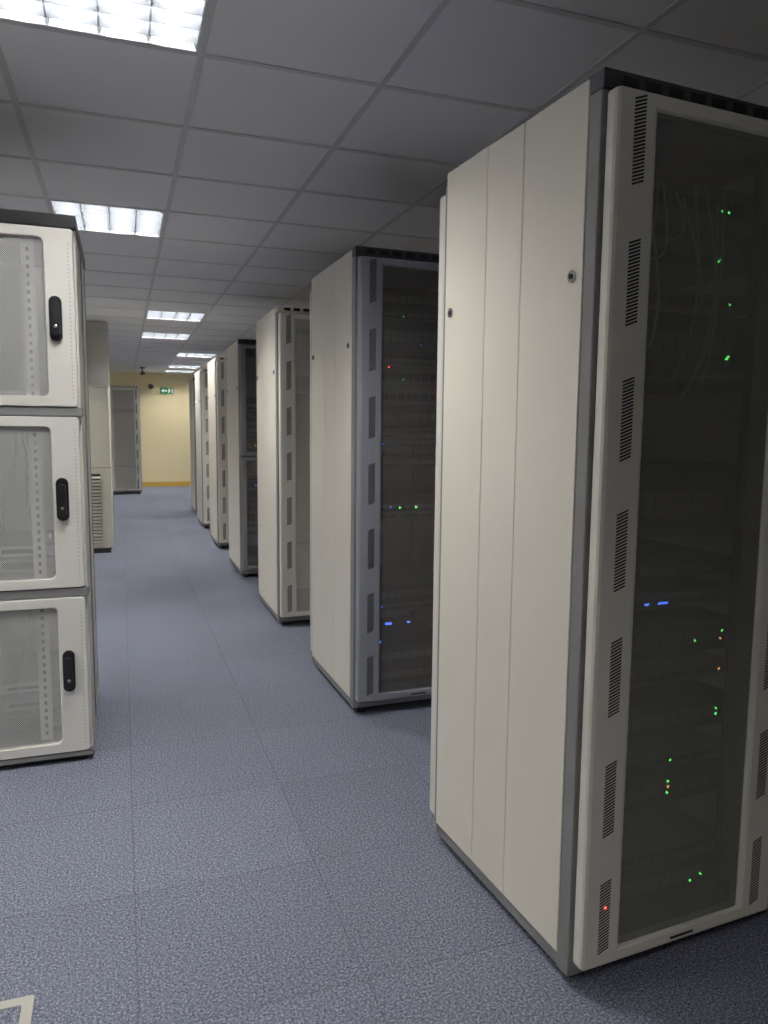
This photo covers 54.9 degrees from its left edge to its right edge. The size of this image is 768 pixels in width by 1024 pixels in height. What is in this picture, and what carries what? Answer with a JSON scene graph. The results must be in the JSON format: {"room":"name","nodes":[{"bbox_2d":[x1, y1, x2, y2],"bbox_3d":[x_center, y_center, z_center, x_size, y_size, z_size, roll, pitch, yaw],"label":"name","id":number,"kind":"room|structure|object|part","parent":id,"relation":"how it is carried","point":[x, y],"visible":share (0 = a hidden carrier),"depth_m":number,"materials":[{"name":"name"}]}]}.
{"room":"data center","nodes":[
{"label":"data center","id":0,"kind":"room"},
{"bbox_2d":[110,371,194,481],"bbox_3d":[-5.194,-1.859,15.874,9.300,2.732,0.100,-2,7,-19],"label":"wall","id":1,"kind":"structure","parent":0,"point":[165,418],"depth_m":15.98,"materials":[{"name":"yellow paint"}]},
{"bbox_2d":[142,481,190,486],"bbox_3d":[-5.187,-0.595,15.959,9.300,0.100,0.015,-2,7,-19],"label":"baseboard","id":2,"kind":"structure","parent":1,"relation":"attached to","point":[188,483],"depth_m":16.10,"materials":[{"name":"brown wood"}]},
{"bbox_2d":[160,387,173,393],"bbox_3d":[-4.665,-2.606,15.906,0.280,0.130,0.032,-2,7,-19],"label":"exit sign","id":3,"kind":"object","parent":1,"relation":"attached to","point":[162,390],"visible":1,"depth_m":15.89,"materials":[{"name":"green plastic"}]},
{"bbox_2d":[0,486,767,1023],"bbox_3d":[-1.904,0.532,6.722,9.300,0.050,19.750,-2,7,-19],"label":"floor","id":4,"kind":"structure","parent":0,"point":[237,841],"depth_m":2.13,"materials":[{"name":"blue carpet"}]},
{"bbox_2d":[0,995,34,1023],"bbox_3d":[-0.882,1.095,1.466,0.320,0.005,0.280,-2,7,-19],"label":"outlet box","id":5,"kind":"object","parent":4,"relation":"on","point":[9,1009],"visible":1,"depth_m":1.60,"materials":[{"name":"beige plastic"}]},
{"bbox_3d":[-0.882,1.095,1.466,0.266,0.005,0.226,-2,7,-19],"label":"lid","id":6,"kind":"part","parent":5,"relation":"part of","materials":[{"name":"blue carpet"}]},
{"bbox_2d":[0,208,98,767],"bbox_3d":[-1.499,-0.081,2.943,0.608,2.006,0.779,-2,7,-19],"label":"rack","id":7,"kind":"object","parent":4,"relation":"on","point":[49,688],"visible":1,"depth_m":2.71,"materials":[{"name":"beige metal"}]},
{"bbox_3d":[-1.378,-0.680,2.548,0.400,0.558,0.002,-2,7,-19],"label":"door","id":8,"kind":"part","parent":7,"relation":"part of","materials":[{"name":"clear glass"}]},
{"bbox_3d":[-1.384,-0.026,2.621,0.400,0.562,0.002,-2,7,-19],"label":"door","id":9,"kind":"part","parent":7,"relation":"part of","materials":[{"name":"clear glass"}]},
{"bbox_3d":[-1.390,0.614,2.691,0.400,0.530,0.002,-2,7,-19],"label":"door","id":10,"kind":"part","parent":7,"relation":"part of","materials":[{"name":"clear glass"}]},
{"bbox_3d":[-1.379,-0.680,2.550,0.584,0.618,0.030,-2,7,-19],"label":"door","id":11,"kind":"part","parent":7,"relation":"part of","materials":[{"name":"white paint"}]},
{"bbox_3d":[-1.385,-0.026,2.623,0.584,0.622,0.030,-2,7,-19],"label":"door","id":12,"kind":"part","parent":7,"relation":"part of","materials":[{"name":"white paint"}]},
{"bbox_3d":[-1.391,0.614,2.693,0.584,0.590,0.030,-2,7,-19],"label":"door","id":13,"kind":"part","parent":7,"relation":"part of","materials":[{"name":"white paint"}]},
{"bbox_3d":[-1.154,-0.680,2.598,0.042,0.156,0.030,-2,7,-19],"label":"handle","id":14,"kind":"part","parent":7,"relation":"part of","materials":[{"name":"black plastic"}]},
{"bbox_3d":[-1.160,-0.044,2.669,0.042,0.156,0.030,-2,7,-19],"label":"handle","id":15,"kind":"part","parent":7,"relation":"part of","materials":[{"name":"black plastic"}]},
{"bbox_3d":[-1.166,0.592,2.739,0.042,0.156,0.030,-2,7,-19],"label":"handle","id":16,"kind":"part","parent":7,"relation":"part of","materials":[{"name":"black plastic"}]},
{"bbox_3d":[-1.214,-0.086,3.038,0.004,1.900,0.040,-2,7,-19],"label":"trim","id":17,"kind":"part","parent":7,"relation":"part of","materials":[{"name":"grey paint"}]},
{"bbox_2d":[86,321,113,524],"bbox_3d":[-3.379,-0.923,8.487,0.470,2.427,0.450,-2,7,-19],"label":"structural column","id":18,"kind":"structure","parent":4,"relation":"on","point":[97,332],"depth_m":8.23,"materials":[{"name":"grey paint"}]},
{"bbox_2d":[88,383,113,552],"bbox_3d":[-3.276,-0.457,7.630,0.880,1.690,0.834,-2,7,-19],"label":"air conditioning unit","id":19,"kind":"object","parent":4,"relation":"on","point":[99,397],"visible":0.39,"depth_m":7.38,"materials":[{"name":"grey paint"}]},
{"bbox_2d":[91,474,101,543],"bbox_3d":[-3.146,-0.021,7.296,0.670,0.700,0.029,-2,7,-19],"label":"grille","id":20,"kind":"object","parent":19,"relation":"attached to","point":[96,478],"depth_m":7.39,"materials":[{"name":"beige metal"}]},
{"bbox_2d":[110,385,141,493],"bbox_3d":[-5.048,-1.401,14.382,0.618,2.051,0.820,-2,7,-19],"label":"rack","id":21,"kind":"object","parent":4,"relation":"on","point":[125,400],"visible":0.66,"depth_m":14.06,"materials":[{"name":"grey metal"}]},
{"bbox_3d":[-5.177,-1.449,14.744,0.594,1.912,0.046,-2,7,-19],"label":"door","id":22,"kind":"part","parent":21,"relation":"part of","materials":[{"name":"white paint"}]},
{"bbox_3d":[-4.923,-1.367,14.021,0.387,1.882,0.002,-2,7,-19],"label":"door","id":23,"kind":"part","parent":21,"relation":"part of","materials":[{"name":"silver metal"}]},
{"bbox_2d":[189,377,196,512],"bbox_3d":[-2.595,-1.002,11.211,0.618,2.001,0.820,-2,7,-19],"label":"rack","id":24,"kind":"object","parent":4,"relation":"on","point":[192,381],"visible":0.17,"depth_m":10.95,"materials":[{"name":"beige metal"}]},
{"bbox_3d":[-2.467,-1.450,10.802,0.581,0.905,0.038,-2,7,-19],"label":"door frame","id":25,"kind":"part","parent":24,"relation":"part of","materials":[{"name":"grey paint"}]},
{"bbox_3d":[-2.476,-0.516,10.905,0.581,0.955,0.038,-2,7,-19],"label":"door frame","id":26,"kind":"part","parent":24,"relation":"part of","materials":[{"name":"grey paint"}]},
{"bbox_2d":[195,369,209,527],"bbox_3d":[-2.113,-0.827,9.674,0.618,2.001,0.820,-2,7,-19],"label":"rack","id":27,"kind":"object","parent":4,"relation":"on","point":[201,376],"visible":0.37,"depth_m":9.28,"materials":[{"name":"beige metal"}]},
{"bbox_3d":[-1.989,-0.794,9.318,0.581,1.880,0.038,-2,7,-19],"label":"door frame","id":28,"kind":"part","parent":27,"relation":"part of","materials":[{"name":"white paint"}]},
{"bbox_2d":[208,357,228,547],"bbox_3d":[-1.577,-0.652,8.134,0.618,2.001,0.820,-2,7,-19],"label":"rack","id":29,"kind":"object","parent":4,"relation":"on","point":[217,367],"visible":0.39,"depth_m":7.74,"materials":[{"name":"beige metal"}]},
{"bbox_3d":[-1.453,-0.619,7.778,0.581,1.880,0.038,-2,7,-19],"label":"door frame","id":30,"kind":"part","parent":29,"relation":"part of","materials":[{"name":"white paint"}]},
{"bbox_2d":[226,339,257,576],"bbox_3d":[-1.041,-0.479,6.614,0.618,2.001,0.820,-2,7,-19],"label":"rack","id":31,"kind":"object","parent":4,"relation":"on","point":[241,355],"visible":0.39,"depth_m":6.26,"materials":[{"name":"grey metal"}]},
{"bbox_3d":[-0.913,-0.928,6.205,0.581,0.905,0.038,-2,7,-19],"label":"door frame","id":32,"kind":"part","parent":31,"relation":"part of","materials":[{"name":"grey paint"}]},
{"bbox_3d":[-0.922,0.006,6.309,0.581,0.955,0.038,-2,7,-19],"label":"door frame","id":33,"kind":"part","parent":31,"relation":"part of","materials":[{"name":"grey paint"}]},
{"bbox_3d":[-0.911,-0.927,6.200,0.497,0.861,0.002,-2,7,-19],"label":"door","id":34,"kind":"part","parent":31,"relation":"part of","materials":[{"name":"black metal"}]},
{"bbox_3d":[-0.920,0.007,6.303,0.497,0.911,0.002,-2,7,-19],"label":"door","id":35,"kind":"part","parent":31,"relation":"part of","materials":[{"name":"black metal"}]},
{"bbox_2d":[256,305,309,624],"bbox_3d":[-0.503,-0.314,5.074,0.618,2.021,0.820,-2,7,-19],"label":"rack","id":36,"kind":"object","parent":4,"relation":"on","point":[283,334],"visible":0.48,"depth_m":4.70,"materials":[{"name":"beige metal"}]},
{"bbox_3d":[-0.379,-0.281,4.718,0.581,1.899,0.038,-2,7,-19],"label":"door frame","id":37,"kind":"part","parent":36,"relation":"part of","materials":[{"name":"white paint"}]},
{"bbox_3d":[-0.377,-0.281,4.712,0.387,1.854,0.002,-2,7,-19],"label":"door","id":38,"kind":"part","parent":36,"relation":"part of","materials":[{"name":"silver metal"}]},
{"bbox_2d":[310,246,438,711],"bbox_3d":[0.030,-0.150,3.611,0.618,2.026,0.820,-2,7,-20],"label":"rack","id":39,"kind":"object","parent":4,"relation":"on","point":[374,311],"visible":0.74,"depth_m":3.27,"materials":[{"name":"beige metal"}]},
{"bbox_3d":[-0.104,-0.198,3.971,0.594,1.888,0.046,-2,7,-20],"label":"door","id":40,"kind":"part","parent":39,"relation":"part of","materials":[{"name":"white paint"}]},
{"bbox_3d":[0.158,-0.117,3.257,0.581,1.904,0.038,-2,7,-20],"label":"door frame","id":41,"kind":"part","parent":39,"relation":"part of","materials":[{"name":"grey paint"}]},
{"bbox_3d":[0.160,-0.117,3.251,0.387,1.859,0.002,-2,7,-20],"label":"door","id":42,"kind":"part","parent":39,"relation":"part of","materials":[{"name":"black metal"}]},
{"bbox_2d":[430,67,767,976],"bbox_3d":[0.571,0.054,1.992,0.618,1.986,0.763,-2,7,-23],"label":"rack","id":43,"kind":"object","parent":4,"relation":"on","point":[599,760],"visible":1,"depth_m":1.69,"materials":[{"name":"beige metal"}]},
{"bbox_3d":[0.430,0.010,2.320,0.594,1.851,0.043,-2,7,-23],"label":"door","id":44,"kind":"part","parent":43,"relation":"part of","materials":[{"name":"white paint"}]},
{"bbox_3d":[0.706,0.084,1.669,0.581,1.866,0.035,-2,7,-23],"label":"door frame","id":45,"kind":"part","parent":43,"relation":"part of","materials":[{"name":"white paint"}]},
{"bbox_3d":[0.709,0.084,1.663,0.387,1.822,0.002,-2,7,-23],"label":"door","id":46,"kind":"part","parent":43,"relation":"part of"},
{"bbox_2d":[0,0,767,373],"bbox_3d":[-1.881,-1.915,6.452,9.300,0.019,19.750,-2,7,-19],"label":"ceiling","id":47,"kind":"structure","parent":0,"point":[297,135],"depth_m":2.80,"materials":[{"name":"tile"}]},
{"bbox_2d":[0,0,207,51],"bbox_3d":[-0.759,-1.445,1.946,0.576,0.090,0.576,-2,7,-19],"label":"ceiling light","id":48,"kind":"object","parent":47,"relation":"in","point":[177,24],"depth_m":2.16,"materials":[{"name":"white plastic"}]},
{"bbox_2d":[50,200,164,236],"bbox_3d":[-1.557,-1.701,4.195,0.576,0.090,0.576,-2,7,-19],"label":"ceiling light","id":49,"kind":"object","parent":47,"relation":"in","point":[89,217],"depth_m":4.21,"materials":[{"name":"white plastic"}]},
{"bbox_2d":[140,367,144,374],"bbox_3d":[-4.680,-2.734,14.340,0.100,0.153,0.150,-2,7,-19],"label":"security camera","id":50,"kind":"object","parent":47,"relation":"attached to","point":[141,372],"depth_m":14.29,"materials":[{"name":"black plastic"}]},
{"bbox_2d":[142,332,189,339],"bbox_3d":[-2.789,-2.293,9.453,0.576,0.090,0.576,-2,7,-19],"label":"ceiling light","id":51,"kind":"object","parent":47,"relation":"in","point":[144,335],"depth_m":9.52,"materials":[{"name":"white plastic"}]},
{"bbox_2d":[146,311,205,320],"bbox_3d":[-2.190,-2.101,7.767,0.576,0.090,0.576,-2,7,-19],"label":"ceiling light","id":52,"kind":"object","parent":47,"relation":"in","point":[150,314],"depth_m":7.83,"materials":[{"name":"white plastic"}]},
{"bbox_2d":[165,370,193,372],"bbox_3d":[-4.220,-2.950,15.274,0.576,0.090,0.576,-2,7,-19],"label":"ceiling light","id":53,"kind":"object","parent":47,"relation":"in","point":[165,370],"depth_m":15.41,"materials":[{"name":"white plastic"}]},
{"bbox_2d":[168,365,200,367],"bbox_3d":[-3.820,-2.822,14.150,0.576,0.090,0.576,-2,7,-19],"label":"ceiling light","id":54,"kind":"object","parent":47,"relation":"in","point":[171,366],"depth_m":14.19,"materials":[{"name":"white plastic"}]},
{"bbox_2d":[177,353,215,357],"bbox_3d":[-3.022,-2.566,11.901,0.576,0.090,0.576,-2,7,-19],"label":"ceiling light","id":55,"kind":"object","parent":47,"relation":"in","point":[179,354],"depth_m":11.99,"materials":[{"name":"white plastic"}]}
]}

